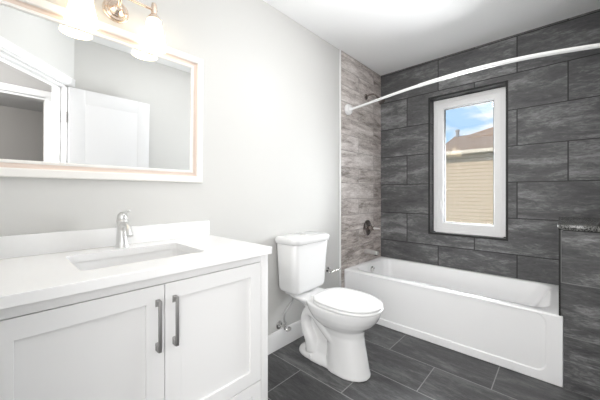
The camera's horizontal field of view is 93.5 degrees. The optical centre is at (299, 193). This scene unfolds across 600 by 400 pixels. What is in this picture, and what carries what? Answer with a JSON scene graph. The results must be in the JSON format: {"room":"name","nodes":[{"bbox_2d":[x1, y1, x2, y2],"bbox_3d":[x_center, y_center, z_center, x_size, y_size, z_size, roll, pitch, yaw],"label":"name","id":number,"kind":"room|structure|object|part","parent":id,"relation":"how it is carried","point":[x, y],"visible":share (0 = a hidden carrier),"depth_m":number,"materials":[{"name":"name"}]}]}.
{"room":"bathroom","nodes":[
{"label":"bathroom","id":0,"kind":"room"},
{"bbox_2d":[0,0,380,334],"bbox_3d":[-0.164,-0.103,2.109,0.130,2.437,3.367,0,0,43],"label":"wall","id":1,"kind":"structure","parent":0,"point":[270,169],"depth_m":1.92,"materials":[{"name":"grey paint"}]},
{"bbox_2d":[0,0,203,182],"bbox_3d":[-0.837,-0.404,1.272,0.025,0.686,0.848,2,1,43],"label":"wall mirror","id":2,"kind":"object","parent":1,"relation":"attached to","point":[76,102],"visible":1,"depth_m":1.21,"materials":[{"name":"white mirror"}]},
{"bbox_2d":[0,220,209,258],"bbox_3d":[-0.833,0.196,1.291,0.018,0.082,0.906,0,0,43],"label":"backsplash","id":3,"kind":"structure","parent":1,"relation":"attached to","point":[11,246],"depth_m":1.20,"materials":[{"name":"white stone"}]},
{"bbox_2d":[63,0,167,53],"bbox_3d":[-0.794,-0.795,1.246,0.139,0.209,0.390,0,0,43],"label":"vanity light","id":4,"kind":"object","parent":1,"relation":"attached to","point":[115,10],"visible":1,"depth_m":1.27,"materials":[{"name":"white glass"}]},
{"bbox_3d":[-0.879,-0.759,1.137,0.116,0.137,0.116,0,0,43],"label":"lamp shade","id":5,"kind":"part","parent":4,"relation":"part of","materials":[{"name":"white glass"}]},
{"bbox_3d":[-0.801,-0.856,1.252,0.065,0.053,0.304,0,0,43],"label":"arm","id":6,"kind":"part","parent":4,"relation":"part of","materials":[{"name":"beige metal"}]},
{"bbox_2d":[147,2,160,20],"bbox_3d":[-0.692,-0.860,1.338,0.062,0.080,0.062,0,0,43],"label":"socket","id":7,"kind":"object","parent":4,"relation":"attached to","point":[153,15],"depth_m":1.32,"materials":[{"name":"gold metal"}]},
{"bbox_3d":[-0.692,-0.759,1.338,0.116,0.137,0.116,0,0,43],"label":"lamp shade","id":8,"kind":"part","parent":4,"relation":"part of","materials":[{"name":"white glass"}]},
{"bbox_2d":[276,297,292,331],"bbox_3d":[-0.102,0.828,2.015,0.106,0.304,0.089,0,0,43],"label":"water supply valve","id":9,"kind":"object","parent":1,"relation":"attached to","point":[279,325],"visible":0.84,"depth_m":2.00,"materials":[{"name":"silver metal"}]},
{"bbox_2d":[268,320,303,354],"bbox_3d":[-0.070,1.051,2.118,0.014,0.128,1.285,0,0,43],"label":"baseboard","id":10,"kind":"structure","parent":1,"relation":"attached to","point":[280,338],"depth_m":2.05,"materials":[{"name":"white paint"}]},
{"bbox_2d":[326,267,340,273],"bbox_3d":[0.282,0.663,2.454,0.072,0.048,0.166,0,0,43],"label":"toilet paper holder","id":11,"kind":"object","parent":1,"relation":"attached to","point":[328,269],"visible":1,"depth_m":2.44,"materials":[{"name":"silver metal"}]},
{"bbox_2d":[339,49,340,286],"bbox_3d":[0.369,-0.103,2.595,0.016,2.436,0.010,0,0,43],"label":"trim","id":12,"kind":"structure","parent":1,"relation":"attached to","point":[340,49],"depth_m":2.59,"materials":[{"name":"white paint"}]},
{"bbox_2d":[363,220,379,235],"bbox_3d":[0.752,0.358,2.898,0.136,0.164,0.164,0,0,43],"label":"shower valve","id":13,"kind":"object","parent":1,"relation":"attached to","point":[367,228],"visible":1,"depth_m":2.90,"materials":[{"name":"silver metal"}]},
{"bbox_2d":[364,249,378,255],"bbox_3d":[0.730,0.597,2.871,0.140,0.052,0.050,0,0,43],"label":"tub spout","id":14,"kind":"object","parent":1,"relation":"attached to","point":[367,251],"visible":1,"depth_m":2.85,"materials":[{"name":"silver metal"}]},
{"bbox_2d":[364,93,384,104],"bbox_3d":[0.758,-0.960,2.854,0.209,0.142,0.066,0,0,43],"label":"shower","id":15,"kind":"object","parent":1,"relation":"attached to","point":[382,101],"visible":0.87,"depth_m":2.84,"materials":[{"name":"silver metal"}]},
{"bbox_2d":[263,0,599,75],"bbox_3d":[-0.132,-1.372,0.680,2.120,0.100,5.417,0,0,43],"label":"ceiling","id":16,"kind":"structure","parent":0,"point":[385,36],"depth_m":2.18,"materials":[{"name":"white paint"}]},
{"bbox_2d":[268,324,595,399],"bbox_3d":[1.333,1.175,-0.681,6.120,0.120,5.417,0,0,43],"label":"floor","id":17,"kind":"structure","parent":0,"point":[402,366],"depth_m":1.70,"materials":[{"name":"tile"}]},
{"bbox_2d":[0,254,267,399],"bbox_3d":[-0.633,0.691,1.110,0.554,0.848,0.900,0,0,43],"label":"bathroom vanity","id":18,"kind":"object","parent":17,"relation":"on","point":[201,333],"visible":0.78,"depth_m":0.90,"materials":[{"name":"white paint"}]},
{"bbox_3d":[-0.597,0.560,0.796,0.019,0.516,0.408,0,0,43],"label":"door","id":19,"kind":"part","parent":18,"relation":"part of","materials":[{"name":"white paint"}]},
{"bbox_3d":[-0.459,0.284,0.948,0.022,0.030,0.824,0,0,43],"label":"rail","id":20,"kind":"part","parent":18,"relation":"part of","materials":[{"name":"white paint"}]},
{"bbox_2d":[0,220,271,308],"bbox_3d":[-0.636,0.286,1.113,0.550,0.262,0.912,0,0,43],"label":"countertop","id":21,"kind":"structure","parent":18,"relation":"on","point":[36,267],"depth_m":1.08,"materials":[{"name":"white stone"}]},
{"bbox_2d":[115,209,132,247],"bbox_3d":[-0.758,0.152,1.223,0.146,0.170,0.053,0,0,43],"label":"faucet","id":22,"kind":"object","parent":21,"relation":"on","point":[124,230],"visible":1,"depth_m":1.23,"materials":[{"name":"silver metal"}]},
{"bbox_3d":[-0.749,0.154,1.215,0.123,0.063,0.032,0,0,43],"label":"spout","id":23,"kind":"part","parent":22,"relation":"part of","materials":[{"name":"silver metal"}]},
{"bbox_2d":[72,249,189,270],"bbox_3d":[-0.637,0.342,1.114,0.332,0.150,0.444,0,0,43],"label":"basin","id":24,"kind":"object","parent":21,"relation":"in","point":[115,259],"depth_m":1.21,"materials":[{"name":"white ceramic"}]},
{"bbox_3d":[-0.457,0.429,0.913,0.028,0.164,0.012,0,0,43],"label":"handle","id":25,"kind":"part","parent":18,"relation":"part of","materials":[{"name":"silver metal"}]},
{"bbox_3d":[-0.419,0.429,0.953,0.028,0.164,0.012,0,0,43],"label":"handle","id":26,"kind":"part","parent":18,"relation":"part of","materials":[{"name":"silver metal"}]},
{"bbox_3d":[-0.318,0.560,1.097,0.019,0.516,0.408,0,0,43],"label":"door","id":27,"kind":"part","parent":18,"relation":"part of","materials":[{"name":"white paint"}]},
{"bbox_3d":[-0.458,0.914,0.947,0.019,0.185,0.819,0,0,43],"label":"drawer","id":28,"kind":"part","parent":18,"relation":"part of","materials":[{"name":"white paint"}]},
{"bbox_3d":[-0.170,0.691,1.268,0.035,0.848,0.038,0,0,43],"label":"post","id":29,"kind":"part","parent":18,"relation":"part of","materials":[{"name":"white paint"}]},
{"bbox_2d":[275,231,382,381],"bbox_3d":[0.204,0.704,1.882,0.721,0.822,0.402,0,0,43],"label":"toilet","id":30,"kind":"object","parent":17,"relation":"on","point":[335,321],"visible":1,"depth_m":1.83,"materials":[{"name":"white ceramic"}]},
{"bbox_3d":[0.021,0.523,2.052,0.206,0.356,0.380,0,0,43],"label":"tank","id":31,"kind":"part","parent":30,"relation":"part of","materials":[{"name":"white ceramic"}]},
{"bbox_3d":[0.024,0.322,2.050,0.228,0.046,0.402,0,0,43],"label":"tank lid","id":32,"kind":"part","parent":30,"relation":"part of","materials":[{"name":"white ceramic"}]},
{"bbox_3d":[0.310,0.693,1.784,0.432,0.016,0.344,0,0,43],"label":"seat","id":33,"kind":"part","parent":30,"relation":"part of","materials":[{"name":"white plastic"}]},
{"bbox_3d":[0.308,0.672,1.786,0.431,0.018,0.340,0,0,43],"label":"seat lid","id":34,"kind":"part","parent":30,"relation":"part of","materials":[{"name":"white plastic"}]},
{"bbox_2d":[344,256,562,387],"bbox_3d":[1.207,0.908,2.389,1.494,0.411,0.728,0,0,43],"label":"bathtub","id":35,"kind":"object","parent":17,"relation":"on","point":[514,324],"visible":0.86,"depth_m":2.05,"materials":[{"name":"white ceramic"}]},
{"bbox_2d":[559,230,599,399],"bbox_3d":[1.820,0.660,1.815,0.224,0.909,0.736,0,0,43],"label":"wall ledge","id":36,"kind":"object","parent":17,"relation":"on","point":[579,251],"visible":0.89,"depth_m":1.56,"materials":[{"name":"tile"}]},
{"bbox_2d":[558,217,599,231],"bbox_3d":[1.814,0.192,1.812,0.227,0.029,0.748,0,0,43],"label":"cap","id":37,"kind":"object","parent":36,"relation":"on","point":[564,223],"visible":1,"depth_m":1.61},
{"bbox_2d":[381,9,599,284],"bbox_3d":[1.581,-0.103,2.649,1.950,2.437,0.160,0,0,43],"label":"wall","id":38,"kind":"structure","parent":0,"point":[554,100],"depth_m":2.33,"materials":[{"name":"tile"}]},
{"bbox_2d":[428,80,507,240],"bbox_3d":[1.571,-0.277,2.653,0.646,1.356,0.159,0,0,43],"label":"window","id":39,"kind":"structure","parent":38,"relation":"in","point":[498,96],"depth_m":2.61,"materials":[{"name":"white metal"}]},
{"bbox_3d":[1.597,-0.277,2.681,0.530,1.244,0.053,0,0,43],"label":"sash","id":40,"kind":"part","parent":39,"relation":"part of","materials":[{"name":"white plastic"}]},
{"bbox_3d":[1.348,-0.103,1.054,0.120,2.437,2.499,0,0,43],"label":"wall","id":41,"kind":"structure","parent":0,"visible":0},
{"bbox_2d":[344,43,599,114],"bbox_3d":[1.014,-0.792,2.033,1.702,0.104,0.221,0,0,45],"label":"shower curtain rod","id":42,"kind":"object","parent":41,"relation":"attached to","point":[348,108],"visible":1,"depth_m":1.75,"materials":[{"name":"white metal"}]},
{"label":"outside","id":43,"kind":"structure","parent":0,"visible":0},
{"bbox_3d":[16.997,4.365,27.845,70.000,0.100,56.063,0,0,43],"label":"ground","id":44,"kind":"structure","parent":43,"visible":0},
{"bbox_2d":[446,127,492,223],"bbox_3d":[10.086,0.065,9.534,14.000,8.500,7.300,0,0,43],"label":"house","id":45,"kind":"structure","parent":44,"relation":"on","point":[469,158],"depth_m":9.42,"materials":[{"name":"beige"}]}
]}

